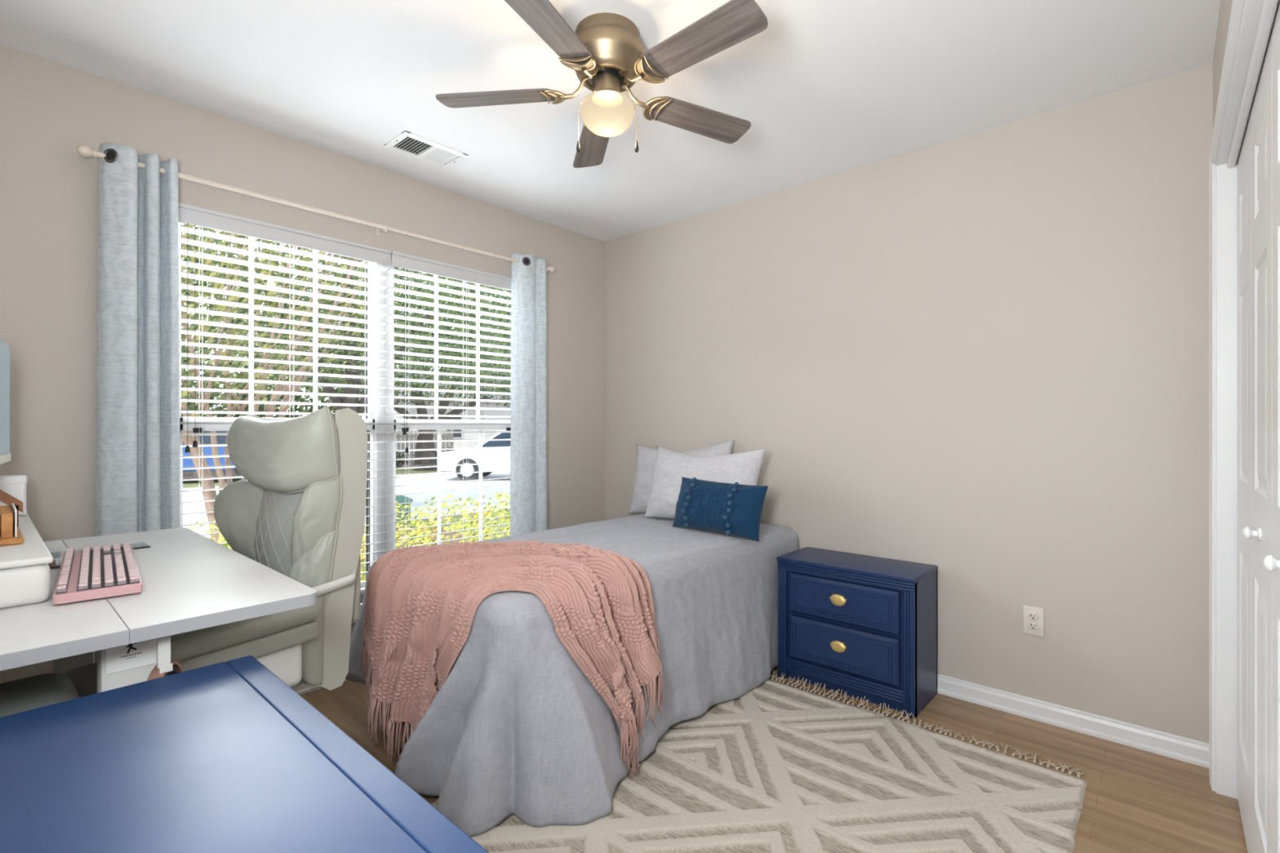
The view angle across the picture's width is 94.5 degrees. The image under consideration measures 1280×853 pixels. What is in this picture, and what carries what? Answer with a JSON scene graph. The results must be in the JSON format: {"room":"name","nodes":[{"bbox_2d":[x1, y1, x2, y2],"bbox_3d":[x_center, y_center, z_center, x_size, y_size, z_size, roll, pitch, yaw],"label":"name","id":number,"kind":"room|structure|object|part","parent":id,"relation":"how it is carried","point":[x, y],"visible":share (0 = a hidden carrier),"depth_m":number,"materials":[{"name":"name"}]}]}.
{"room":"bedroom","nodes":[
{"label":"bedroom","id":0,"kind":"room"},
{"bbox_2d":[0,43,604,683],"bbox_3d":[-1.309,-0.040,2.945,0.140,2.440,3.333,0,0,42],"label":"wall","id":1,"kind":"structure","parent":0,"point":[49,192],"depth_m":2.21,"materials":[{"name":"beige paint"}]},
{"bbox_2d":[178,222,385,603],"bbox_3d":[-1.591,-0.003,2.660,0.087,1.725,0.872,0,0,42],"label":"window","id":2,"kind":"structure","parent":1,"relation":"in","point":[380,528],"depth_m":2.93,"materials":[{"name":"grey plastic"}]},
{"bbox_3d":[-1.604,-0.414,2.671,0.028,0.865,0.780,0,0,42],"label":"sash","id":3,"kind":"part","parent":2,"relation":"part of","materials":[{"name":"grey plastic"}]},
{"bbox_3d":[-1.581,0.388,2.651,0.028,0.852,0.780,0,0,42],"label":"sash","id":4,"kind":"part","parent":2,"relation":"part of","materials":[{"name":"grey plastic"}]},
{"bbox_2d":[177,202,391,594],"bbox_3d":[-1.529,-0.033,2.607,0.072,1.663,0.860,0,0,42],"label":"blind","id":5,"kind":"object","parent":2,"relation":"attached to","point":[187,214],"visible":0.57,"depth_m":2.54,"materials":[{"name":"white plastic"}]},
{"bbox_3d":[-1.762,-0.360,2.306,0.004,0.870,0.002,0,0,42],"label":"lift cord","id":6,"kind":"part","parent":5,"relation":"part of","materials":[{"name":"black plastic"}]},
{"bbox_3d":[-1.754,-0.009,2.368,0.055,1.603,0.005,0,0,42],"label":"ladder cord","id":7,"kind":"part","parent":5,"relation":"part of","materials":[{"name":"white fabric"}]},
{"bbox_3d":[-1.534,-0.009,2.614,0.055,1.603,0.005,0,0,42],"label":"ladder cord","id":8,"kind":"part","parent":5,"relation":"part of","materials":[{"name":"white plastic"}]},
{"bbox_3d":[-1.535,0.790,2.613,0.052,0.018,0.854,0,0,42],"label":"rail","id":9,"kind":"part","parent":5,"relation":"part of","materials":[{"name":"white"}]},
{"bbox_3d":[-1.314,-0.009,2.861,0.055,1.603,0.005,0,0,42],"label":"ladder cord","id":10,"kind":"part","parent":5,"relation":"part of","materials":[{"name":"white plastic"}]},
{"bbox_3d":[-1.620,-0.003,2.686,0.008,1.633,0.780,0,0,42],"label":"screen frame","id":11,"kind":"part","parent":2,"relation":"part of","materials":[{"name":"white"}]},
{"bbox_2d":[75,143,555,273],"bbox_3d":[-1.248,-0.948,2.828,0.107,0.043,2.106,0,0,42],"label":"curtain rod","id":12,"kind":"object","parent":1,"relation":"attached to","point":[83,150],"visible":0.73,"depth_m":2.52,"materials":[{"name":"beige metal"}]},
{"bbox_2d":[94,142,180,662],"bbox_3d":[-1.806,0.043,2.140,0.082,2.074,0.248,0,0,42],"label":"curtain","id":13,"kind":"object","parent":12,"relation":"hanging from","point":[138,382],"visible":0.59,"depth_m":2.12,"materials":[{"name":"blue fabric"}]},
{"bbox_2d":[510,253,547,536],"bbox_3d":[-0.635,0.042,3.461,0.079,2.076,0.259,0,0,42],"label":"curtain","id":14,"kind":"object","parent":12,"relation":"hanging from","point":[528,454],"visible":0.8,"depth_m":3.41,"materials":[{"name":"blue fabric"}]},
{"bbox_2d":[291,679,347,695],"bbox_3d":[-1.248,1.141,2.891,0.022,0.077,3.053,0,0,42],"label":"baseboard","id":15,"kind":"structure","parent":1,"relation":"attached to","point":[301,689],"depth_m":2.62,"materials":[{"name":"white paint"}]},
{"bbox_2d":[385,264,511,553],"bbox_3d":[-1.011,-0.003,3.311,0.087,1.725,0.873,0,0,42],"label":"window","id":16,"kind":"structure","parent":1,"relation":"in","point":[388,437],"depth_m":3.01,"materials":[{"name":"grey plastic"}]},
{"bbox_3d":[-1.013,-0.003,3.314,0.080,1.725,0.873,0,0,42],"label":"frame","id":17,"kind":"part","parent":16,"relation":"part of","materials":[{"name":"grey plastic"}]},
{"bbox_2d":[386,251,511,550],"bbox_3d":[-0.952,-0.033,3.254,0.072,1.663,0.865,0,0,42],"label":"blind","id":18,"kind":"object","parent":16,"relation":"attached to","point":[402,260],"visible":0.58,"depth_m":3.17,"materials":[{"name":"white plastic"}]},
{"bbox_3d":[-1.178,-0.390,2.961,0.004,0.810,0.002,0,0,42],"label":"lift cord","id":19,"kind":"part","parent":18,"relation":"part of","materials":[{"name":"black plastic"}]},
{"bbox_3d":[-0.957,-0.009,3.261,0.055,1.603,0.005,0,0,42],"label":"ladder cord","id":20,"kind":"part","parent":18,"relation":"part of","materials":[{"name":"white fabric"}]},
{"bbox_3d":[-1.001,0.388,3.303,0.028,0.852,0.781,0,0,42],"label":"sash","id":21,"kind":"part","parent":16,"relation":"part of","materials":[{"name":"grey plastic"}]},
{"bbox_3d":[-1.023,-0.414,3.322,0.028,0.865,0.781,0,0,42],"label":"sash","id":22,"kind":"part","parent":16,"relation":"part of","materials":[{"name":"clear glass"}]},
{"bbox_3d":[-1.040,-0.003,3.337,0.008,1.633,0.781,0,0,42],"label":"screen frame","id":23,"kind":"part","parent":16,"relation":"part of","materials":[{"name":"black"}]},
{"bbox_2d":[0,0,1220,241],"bbox_3d":[-0.435,-1.335,0.920,4.140,0.150,5.193,0,0,42],"label":"ceiling","id":24,"kind":"structure","parent":0,"point":[828,87],"depth_m":2.11,"materials":[{"name":"white paint"}]},
{"bbox_2d":[383,130,467,168],"bbox_3d":[-0.971,-1.254,2.697,0.196,0.012,0.304,0,0,42],"label":"ceiling vent","id":25,"kind":"object","parent":24,"relation":"in","point":[406,142],"visible":1,"depth_m":2.68,"materials":[{"name":"white plastic"}]},
{"bbox_2d":[435,0,768,168],"bbox_3d":[-0.075,-1.071,1.876,1.040,0.379,1.085,0,0,42],"label":"ceiling fan","id":26,"kind":"object","parent":24,"relation":"hanging from","point":[606,55],"visible":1,"depth_m":1.82,"materials":[{"name":"brown wood"}]},
{"bbox_3d":[-0.465,-1.078,1.942,0.395,0.006,0.124,0,12,6],"label":"blade","id":27,"kind":"part","parent":26,"relation":"part of","materials":[{"name":"wood"}]},
{"bbox_3d":[-0.253,-1.078,1.573,0.124,0.006,0.395,13,5,24],"label":"blade","id":28,"kind":"part","parent":26,"relation":"part of","materials":[{"name":"wood"}]},
{"bbox_3d":[-0.229,-1.094,1.913,0.169,0.067,0.116,0,11,6],"label":"blade arm","id":29,"kind":"part","parent":26,"relation":"part of","materials":[{"name":"gold metal"}]},
{"bbox_3d":[-0.180,-0.988,1.903,0.040,0.146,0.002,0,0,0],"label":"pull chain","id":30,"kind":"part","parent":26,"relation":"part of","materials":[{"name":"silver metal"}]},
{"bbox_3d":[-0.152,-1.094,1.788,0.116,0.067,0.169,12,5,24],"label":"blade arm","id":31,"kind":"part","parent":26,"relation":"part of","materials":[{"name":"gold metal"}]},
{"bbox_3d":[-0.179,-1.078,2.258,0.124,0.006,0.395,-12,2,-12],"label":"blade","id":32,"kind":"part","parent":26,"relation":"part of","materials":[{"name":"wood"}]},
{"bbox_3d":[-0.104,-0.999,1.903,0.173,0.109,0.173,0,0,42],"label":"lamp globe","id":33,"kind":"part","parent":26,"relation":"part of"},
{"bbox_3d":[-0.010,-1.094,1.822,0.169,0.067,0.116,0,-11,42],"label":"blade arm","id":34,"kind":"part","parent":26,"relation":"part of","materials":[{"name":"gold metal"}]},
{"bbox_3d":[0.002,-1.094,1.968,0.169,0.067,0.116,0,-11,-30],"label":"blade arm","id":35,"kind":"part","parent":26,"relation":"part of","materials":[{"name":"gold metal"}]},
{"bbox_3d":[0.210,-1.078,2.084,0.395,0.006,0.124,0,-12,-30],"label":"blade","id":36,"kind":"part","parent":26,"relation":"part of","materials":[{"name":"wood"}]},
{"bbox_3d":[0.164,-1.078,1.660,0.395,0.006,0.124,0,-12,42],"label":"blade","id":37,"kind":"part","parent":26,"relation":"part of","materials":[{"name":"wood"}]},
{"bbox_2d":[300,666,1247,852],"bbox_3d":[-0.435,1.240,0.920,4.140,0.120,5.193,0,0,42],"label":"floor","id":38,"kind":"structure","parent":0,"point":[1135,800],"depth_m":2.01,"materials":[{"name":"brown wood"}]},
{"bbox_2d":[0,672,79,717],"bbox_3d":[-1.211,0.838,1.075,0.206,0.685,0.283,0,0,42],"label":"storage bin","id":39,"kind":"object","parent":38,"relation":"on","point":[26,694],"visible":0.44,"depth_m":1.11,"materials":[{"name":"grey plastic"}]},
{"bbox_2d":[0,527,317,693],"bbox_3d":[-1.345,0.765,1.411,1.218,0.830,0.654,0,0,42],"label":"desk","id":40,"kind":"object","parent":38,"relation":"on","point":[191,581],"visible":0.58,"depth_m":1.15,"materials":[{"name":"laminate"}]},
{"bbox_2d":[0,510,53,608],"bbox_3d":[-1.594,0.296,1.380,0.908,0.108,0.267,0,0,42],"label":"storage box","id":41,"kind":"object","parent":40,"relation":"on","point":[24,569],"visible":0.91,"depth_m":1.16,"materials":[{"name":"grey plastic"}]},
{"bbox_2d":[0,338,10,464],"bbox_3d":[-1.672,0.013,1.492,0.130,0.490,0.546,0,0,-42],"label":"monitor","id":42,"kind":"object","parent":41,"relation":"on","point":[5,455],"visible":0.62,"depth_m":1.62,"materials":[{"name":"white plastic"}]},
{"bbox_2d":[0,489,24,546],"bbox_3d":[-1.515,0.172,1.309,0.260,0.172,0.217,0,0,42],"label":"desk organizer","id":43,"kind":"object","parent":41,"relation":"on","point":[7,537],"visible":0.91,"depth_m":1.30,"materials":[{"name":"brown wood"}]},
{"bbox_2d":[12,502,17,537],"bbox_3d":[-1.449,0.214,1.371,0.186,0.060,0.002,0,0,42],"label":"note card","id":44,"kind":"object","parent":43,"relation":"on","point":[14,508],"visible":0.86,"depth_m":1.31,"materials":[{"name":"white paper"}]},
{"bbox_2d":[0,475,27,510],"bbox_3d":[-1.844,0.201,1.720,0.090,0.114,0.090,0,0,42],"label":"canister","id":45,"kind":"object","parent":41,"relation":"on","point":[15,486],"visible":0.6,"depth_m":1.71,"materials":[{"name":"white plastic"}]},
{"bbox_3d":[-1.844,0.155,1.720,0.090,0.024,0.090,0,0,42],"label":"lid","id":46,"kind":"part","parent":45,"relation":"part of","materials":[{"name":"white plastic"}]},
{"bbox_3d":[-1.862,0.250,1.619,0.016,0.016,0.257,0,0,42],"label":"rail","id":47,"kind":"part","parent":41,"relation":"part of","materials":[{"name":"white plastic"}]},
{"bbox_2d":[47,558,55,567],"bbox_3d":[-1.462,0.329,1.466,0.060,0.042,0.035,0,0,42],"label":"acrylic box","id":48,"kind":"object","parent":40,"relation":"on","point":[52,564],"visible":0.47,"depth_m":1.46,"materials":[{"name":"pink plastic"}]},
{"bbox_3d":[-1.448,0.362,1.295,1.218,0.025,0.346,0,0,42],"label":"tabletop panel","id":49,"kind":"part","parent":40,"relation":"part of","materials":[{"name":"laminate"}]},
{"bbox_2d":[52,542,142,604],"bbox_3d":[-1.269,0.333,1.389,0.134,0.034,0.540,0,0,-42],"label":"keyboard","id":50,"kind":"object","parent":40,"relation":"on","point":[86,574],"visible":1,"depth_m":1.28,"materials":[{"name":"pink plastic"}]},
{"bbox_3d":[-0.948,0.420,1.104,0.002,0.064,0.072,0,0,42],"label":"label plate","id":51,"kind":"part","parent":40,"relation":"part of","materials":[{"name":"white plastic"}]},
{"bbox_2d":[132,546,150,549],"bbox_3d":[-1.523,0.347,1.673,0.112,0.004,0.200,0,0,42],"label":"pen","id":52,"kind":"object","parent":40,"relation":"on","point":[144,547],"visible":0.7,"depth_m":1.70,"materials":[{"name":"black plastic"}]},
{"bbox_2d":[155,635,173,673],"bbox_3d":[-0.882,0.412,1.096,0.047,0.074,0.022,0,0,42],"label":"hook","id":53,"kind":"object","parent":40,"relation":"attached to","point":[164,664],"visible":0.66,"depth_m":1.09,"materials":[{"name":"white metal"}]},
{"bbox_2d":[146,661,183,680],"bbox_3d":[-0.885,0.520,1.100,0.060,0.156,0.166,0,0,-20],"label":"headphones","id":54,"kind":"object","parent":53,"relation":"hanging from","point":[177,668],"visible":0.15,"depth_m":1.09,"materials":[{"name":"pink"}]},
{"bbox_3d":[-1.230,0.362,1.540,1.218,0.025,0.308,0,0,42],"label":"tabletop panel","id":55,"kind":"part","parent":40,"relation":"part of","materials":[{"name":"laminate"}]},
{"bbox_2d":[62,405,367,697],"bbox_3d":[-1.211,0.558,1.709,0.644,1.242,0.633,0,0,29],"label":"desk chair","id":56,"kind":"object","parent":38,"relation":"on","point":[298,511],"visible":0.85,"depth_m":1.74,"materials":[{"name":"white leather"}]},
{"bbox_3d":[-1.250,0.698,1.644,0.454,0.105,0.455,0,0,29],"label":"seat","id":57,"kind":"part","parent":56,"relation":"part of","materials":[{"name":"beige leather"}]},
{"bbox_3d":[-1.007,0.514,1.488,0.074,0.052,0.395,0,0,29],"label":"armrest","id":58,"kind":"part","parent":56,"relation":"part of","materials":[{"name":"beige leather"}]},
{"bbox_3d":[-1.007,0.563,1.487,0.066,0.050,0.383,0,0,29],"label":"armrest","id":59,"kind":"part","parent":56,"relation":"part of","materials":[{"name":"beige leather"}]},
{"bbox_3d":[-1.097,0.370,1.801,0.276,0.440,0.064,0,0,29],"label":"quilted panel","id":60,"kind":"part","parent":56,"relation":"part of","materials":[{"name":"grey leather"}]},
{"bbox_2d":[0,655,488,852],"bbox_3d":[-0.595,0.805,0.644,0.832,0.750,0.540,0,0,42],"label":"dresser","id":61,"kind":"object","parent":38,"relation":"on","point":[228,757],"visible":1,"depth_m":0.72,"materials":[{"name":"blue paint"}]},
{"bbox_2d":[383,703,395,729],"bbox_3d":[-0.145,0.880,2.732,0.901,0.600,1.759,0,0,42],"label":"bed","id":62,"kind":"object","parent":38,"relation":"on","point":[384,704],"visible":0.02,"depth_m":2.31,"materials":[{"name":"white"}]},
{"bbox_2d":[345,513,798,836],"bbox_3d":[-0.175,0.834,2.621,1.267,0.657,1.991,0,0,42],"label":"comforter","id":63,"kind":"object","parent":62,"relation":"on","point":[515,726],"visible":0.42,"depth_m":1.83,"materials":[{"name":"grey fabric"}]},
{"bbox_2d":[359,540,663,779],"bbox_3d":[-0.486,0.796,2.125,1.127,0.730,0.631,0,0,22],"label":"throw blanket","id":64,"kind":"object","parent":63,"relation":"on","point":[421,605],"visible":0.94,"depth_m":1.97,"materials":[{"name":"pink fabric"}]},
{"bbox_2d":[628,440,733,514],"bbox_3d":[0.224,0.307,3.469,0.741,0.468,0.210,0,0,42],"label":"bed pillow","id":65,"kind":"object","parent":63,"relation":"on","point":[646,456],"visible":0.3,"depth_m":3.55,"materials":[{"name":"grey fabric"}]},
{"bbox_2d":[643,445,766,518],"bbox_3d":[0.325,0.312,3.147,0.720,0.405,0.223,0,0,42],"label":"bed pillow","id":66,"kind":"object","parent":63,"relation":"on","point":[670,465],"visible":0.59,"depth_m":3.13,"materials":[{"name":"grey fabric"}]},
{"bbox_2d":[672,476,768,542],"bbox_3d":[0.375,0.390,2.877,0.511,0.270,0.185,0,0,42],"label":"throw pillow","id":67,"kind":"object","parent":63,"relation":"on","point":[735,509],"visible":1,"depth_m":2.80,"materials":[{"name":"blue fabric"}]},
{"bbox_2d":[431,671,1087,852],"bbox_3d":[0.279,1.159,1.755,1.533,0.039,2.075,0,0,42],"label":"area rug","id":68,"kind":"object","parent":38,"relation":"on","point":[775,767],"visible":0.73,"depth_m":1.89,"materials":[{"name":"fabric"}]},
{"bbox_2d":[777,546,937,719],"bbox_3d":[0.973,0.897,2.695,0.618,0.566,0.338,0,0,42],"label":"nightstand","id":69,"kind":"object","parent":38,"relation":"on","point":[860,625],"visible":0.98,"depth_m":2.56,"materials":[{"name":"blue paint"}]},
{"bbox_3d":[0.861,0.757,2.577,0.075,0.051,0.012,0,0,42],"label":"drawer pull","id":70,"kind":"part","parent":69,"relation":"part of","materials":[{"name":"gold metal"}]},
{"bbox_3d":[0.861,0.959,2.577,0.075,0.051,0.012,0,0,42],"label":"drawer pull","id":71,"kind":"part","parent":69,"relation":"part of","materials":[{"name":"gold metal"}]},
{"bbox_3d":[0.888,1.107,2.600,0.526,0.055,0.028,0,0,42],"label":"fluted rail","id":72,"kind":"part","parent":69,"relation":"part of","materials":[{"name":"blue paint"}]},
{"bbox_3d":[0.879,0.972,2.590,0.490,0.193,0.033,0,0,42],"label":"drawer","id":73,"kind":"part","parent":69,"relation":"part of","materials":[{"name":"blue paint"}]},
{"bbox_3d":[0.879,0.769,2.590,0.490,0.178,0.033,0,0,42],"label":"drawer","id":74,"kind":"part","parent":69,"relation":"part of","materials":[{"name":"blue paint"}]},
{"bbox_3d":[0.886,0.653,2.598,0.614,0.042,0.032,0,0,42],"label":"fluted rail","id":75,"kind":"part","parent":69,"relation":"part of","materials":[{"name":"blue paint"}]},
{"bbox_3d":[0.980,0.623,2.703,0.618,0.018,0.317,0,0,42],"label":"panel","id":76,"kind":"part","parent":69,"relation":"part of","materials":[{"name":"blue paint"}]},
{"bbox_2d":[604,62,1213,743],"bbox_3d":[1.299,-0.040,2.759,4.000,2.440,0.140,0,0,42],"label":"wall","id":77,"kind":"structure","parent":0,"point":[981,357],"depth_m":2.50,"materials":[{"name":"beige paint"}]},
{"bbox_2d":[1022,604,1044,637],"bbox_3d":[1.592,0.788,2.396,0.072,0.116,0.010,0,0,42],"label":"wall outlet","id":78,"kind":"object","parent":77,"relation":"attached to","point":[1033,616],"visible":1,"depth_m":2.39,"materials":[{"name":"beige plastic"}]},
{"bbox_2d":[1027,622,1038,631],"bbox_3d":[1.590,0.808,2.394,0.035,0.035,0.004,0,0,42],"label":"socket","id":79,"kind":"object","parent":78,"relation":"attached to","point":[1032,626],"depth_m":2.39,"materials":[{"name":"white plastic"}]},
{"bbox_2d":[1027,611,1038,620],"bbox_3d":[1.590,0.767,2.394,0.035,0.035,0.004,0,0,42],"label":"socket","id":80,"kind":"object","parent":78,"relation":"attached to","point":[1032,615],"depth_m":2.39,"materials":[{"name":"white plastic"}]},
{"bbox_2d":[937,674,1208,768],"bbox_3d":[0.865,1.141,3.037,2.983,0.077,0.022,0,0,42],"label":"baseboard","id":81,"kind":"structure","parent":77,"relation":"attached to","point":[1163,744],"depth_m":2.29,"materials":[{"name":"white paint"}]},
{"bbox_2d":[1213,0,1232,126],"bbox_3d":[0.345,-0.040,0.130,0.110,2.440,5.053,0,0,42],"label":"wall","id":82,"kind":"structure","parent":0,"point":[1225,6],"depth_m":1.77,"materials":[{"name":"beige paint"}]},
{"bbox_2d":[1208,0,1245,791],"bbox_3d":[1.286,0.132,1.278,0.014,2.096,1.842,0,0,42],"label":"trim","id":83,"kind":"structure","parent":82,"relation":"attached to","point":[1237,6],"depth_m":1.92,"materials":[{"name":"white paint"}]},
{"bbox_2d":[1237,111,1251,852],"bbox_3d":[1.759,0.169,1.702,0.034,1.998,0.417,0,0,42],"label":"door","id":84,"kind":"structure","parent":82,"relation":"in","point":[1244,162],"depth_m":1.70,"materials":[{"name":"white paint"}]},
{"bbox_2d":[1215,0,1279,799],"bbox_3d":[1.332,0.165,1.237,0.111,2.030,1.710,0,0,42],"label":"trim","id":85,"kind":"structure","parent":82,"relation":"attached to","point":[1259,16],"depth_m":1.88,"materials":[{"name":"white paint"}]},
{"bbox_2d":[1242,33,1271,852],"bbox_3d":[1.468,0.169,1.398,0.064,1.998,0.417,0,0,42],"label":"door","id":86,"kind":"structure","parent":82,"relation":"in","point":[1260,532],"depth_m":1.40,"materials":[{"name":"white paint"}]},
{"bbox_3d":[1.455,0.255,1.409,0.030,0.033,0.033,0,0,42],"label":"knob","id":87,"kind":"part","parent":86,"relation":"part of","materials":[{"name":"white paint"}]},
{"bbox_2d":[1263,2,1279,852],"bbox_3d":[1.188,0.169,1.085,0.064,1.998,0.417,0,0,42],"label":"door","id":88,"kind":"structure","parent":82,"relation":"in","point":[1271,562],"depth_m":1.20,"materials":[{"name":"white paint"}]},
{"bbox_3d":[1.176,0.255,1.096,0.030,0.033,0.033,0,0,42],"label":"knob","id":89,"kind":"part","parent":88,"relation":"part of","materials":[{"name":"white paint"}]},
{"label":"outside","id":90,"kind":"structure","parent":0,"visible":0},
{"bbox_2d":[182,457,479,581],"bbox_3d":[-21.256,1.680,25.658,59.850,0.300,130.000,0,0,42],"label":"ground","id":91,"kind":"structure","parent":90,"point":[214,475],"depth_m":8.40,"materials":[{"name":"green plant"}]},
{"bbox_2d":[181,358,284,417],"bbox_3d":[-20.567,-0.740,27.092,4.563,5.375,7.621,0,0,42],"label":"tree","id":92,"kind":"object","parent":91,"relation":"on","point":[223,408],"visible":0.06,"depth_m":27.30,"materials":[{"name":"green plant"}]},
{"bbox_2d":[181,224,302,417],"bbox_3d":[-14.609,-2.880,17.242,7.146,8.886,9.267,0,0,42],"label":"tree","id":93,"kind":"object","parent":91,"relation":"on","point":[216,394],"visible":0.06,"depth_m":18.09,"materials":[{"name":"green plant"}]},
{"bbox_2d":[232,363,343,417],"bbox_3d":[-17.708,-1.148,31.803,4.528,6.040,7.313,0,0,42],"label":"tree","id":94,"kind":"object","parent":91,"relation":"on","point":[297,398],"visible":0.07,"depth_m":30.77,"materials":[{"name":"green plant"}]},
{"bbox_2d":[181,222,404,547],"bbox_3d":[-4.830,-1.365,6.976,3.574,5.809,4.332,0,0,42],"label":"tree","id":95,"kind":"object","parent":91,"relation":"on","point":[187,440],"visible":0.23,"depth_m":6.81,"materials":[{"name":"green plant"}]},
{"bbox_2d":[182,430,453,475],"bbox_3d":[-11.043,0.830,20.569,0.150,1.400,10.100,0,0,42],"label":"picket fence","id":96,"kind":"object","parent":91,"relation":"on","point":[398,436],"visible":0.14,"depth_m":22.88,"materials":[{"name":"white wood"}]},
{"bbox_3d":[-11.017,0.760,20.545,0.040,0.840,10.000,0,0,42],"label":"rail","id":97,"kind":"part","parent":96,"relation":"part of","materials":[{"name":"white wood"}]},
{"bbox_2d":[189,491,510,582],"bbox_3d":[-1.531,1.050,4.825,1.142,1.024,5.011,0,0,42],"label":"hedge","id":98,"kind":"object","parent":91,"relation":"on","point":[418,533],"visible":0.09,"depth_m":4.79,"materials":[{"name":"green plant"}]},
{"bbox_2d":[395,451,408,467],"bbox_3d":[-9.149,1.230,21.551,1.070,0.739,1.485,0,0,42],"label":"shrub","id":99,"kind":"object","parent":91,"relation":"on","point":[400,456],"visible":0.16,"depth_m":21.70,"materials":[{"name":"green plant"}]},
{"bbox_2d":[395,495,413,525],"bbox_3d":[-3.796,1.315,9.215,0.360,0.430,0.360,0,0,42],"label":"utility box","id":100,"kind":"object","parent":91,"relation":"on","point":[400,499],"visible":0.29,"depth_m":9.16,"materials":[{"name":"teal paint"}]},
{"bbox_3d":[-3.796,1.145,9.215,0.360,0.090,0.360,0,0,42],"label":"lid","id":101,"kind":"part","parent":100,"relation":"part of","materials":[{"name":"teal paint"}]},
{"bbox_2d":[340,368,510,457],"bbox_3d":[-8.556,-0.770,36.105,6.100,4.600,16.500,0,0,42],"label":"house","id":102,"kind":"structure","parent":91,"relation":"on","point":[411,410],"depth_m":31.48,"materials":[{"name":"white"}]},
{"bbox_3d":[-9.710,-0.020,30.904,0.020,1.140,0.840,0,0,42],"label":"pane","id":103,"kind":"part","parent":102,"relation":"part of","materials":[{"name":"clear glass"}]},
{"bbox_3d":[-7.721,0.380,33.217,0.090,2.300,2.500,0,0,42],"label":"garage door","id":104,"kind":"part","parent":102,"relation":"part of","materials":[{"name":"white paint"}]},
{"bbox_2d":[435,446,453,463],"bbox_3d":[-7.584,1.188,23.132,1.101,0.792,1.588,0,0,42],"label":"shrub","id":105,"kind":"object","parent":91,"relation":"on","point":[436,452],"visible":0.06,"depth_m":23.00,"materials":[{"name":"green plant"}]},
{"bbox_2d":[419,275,510,395],"bbox_3d":[-5.838,-3.577,28.551,7.346,10.259,10.475,0,0,42],"label":"tree","id":106,"kind":"object","parent":91,"relation":"on","point":[488,381],"visible":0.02,"depth_m":27.01,"materials":[{"name":"green plant"}]},
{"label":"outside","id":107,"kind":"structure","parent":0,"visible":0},
{"bbox_2d":[182,468,510,538],"bbox_3d":[-6.685,1.505,12.662,13.300,0.050,130.000,0,0,42],"label":"lawn","id":108,"kind":"structure","parent":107,"point":[197,483],"depth_m":9.89,"materials":[{"name":"green plant"}]},
{"bbox_2d":[182,431,241,479],"bbox_3d":[-11.880,0.685,15.938,4.470,1.490,1.800,0,0,-18],"label":"car","id":109,"kind":"object","parent":108,"relation":"on","point":[221,439],"visible":0.02,"depth_m":15.33,"materials":[{"name":"blue paint"}]},
{"bbox_2d":[240,250,510,471],"bbox_3d":[-7.070,-2.398,20.315,8.360,8.033,11.462,0,0,42],"label":"tree","id":110,"kind":"object","parent":108,"relation":"on","point":[427,445],"visible":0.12,"depth_m":19.80,"materials":[{"name":"green plant"}]},
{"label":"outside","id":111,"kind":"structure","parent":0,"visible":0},
{"bbox_2d":[182,471,510,538],"bbox_3d":[-6.349,1.524,12.363,7.400,0.012,130.000,0,0,42],"label":"street","id":112,"kind":"structure","parent":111,"point":[188,519],"depth_m":13.26,"materials":[{"name":"grey asphalt"}]},
{"bbox_2d":[181,223,511,417],"bbox_3d":[-4.606,-1.369,10.268,4.005,5.840,5.790,0,0,39],"label":"tree","id":113,"kind":"object","parent":112,"relation":"on","point":[335,399],"visible":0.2,"depth_m":10.02,"materials":[{"name":"green plant"}]},
{"bbox_2d":[182,471,510,528],"bbox_3d":[-6.349,1.480,12.363,8.000,0.100,130.000,0,0,42],"label":"kerb","id":114,"kind":"object","parent":112,"relation":"on","point":[428,473],"visible":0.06,"depth_m":13.65,"materials":[{"name":"concrete"}]},
{"bbox_2d":[436,430,510,480],"bbox_3d":[-3.383,0.773,17.207,4.470,1.490,1.800,0,0,0],"label":"car","id":115,"kind":"object","parent":112,"relation":"on","point":[444,461],"visible":0.38,"depth_m":16.35,"materials":[{"name":"white paint"}]},
{"bbox_3d":[-3.088,0.308,17.207,2.960,0.560,1.630,0,0,0],"label":"roof panel","id":116,"kind":"part","parent":115,"relation":"part of","materials":[{"name":"white paint"}]}
]}

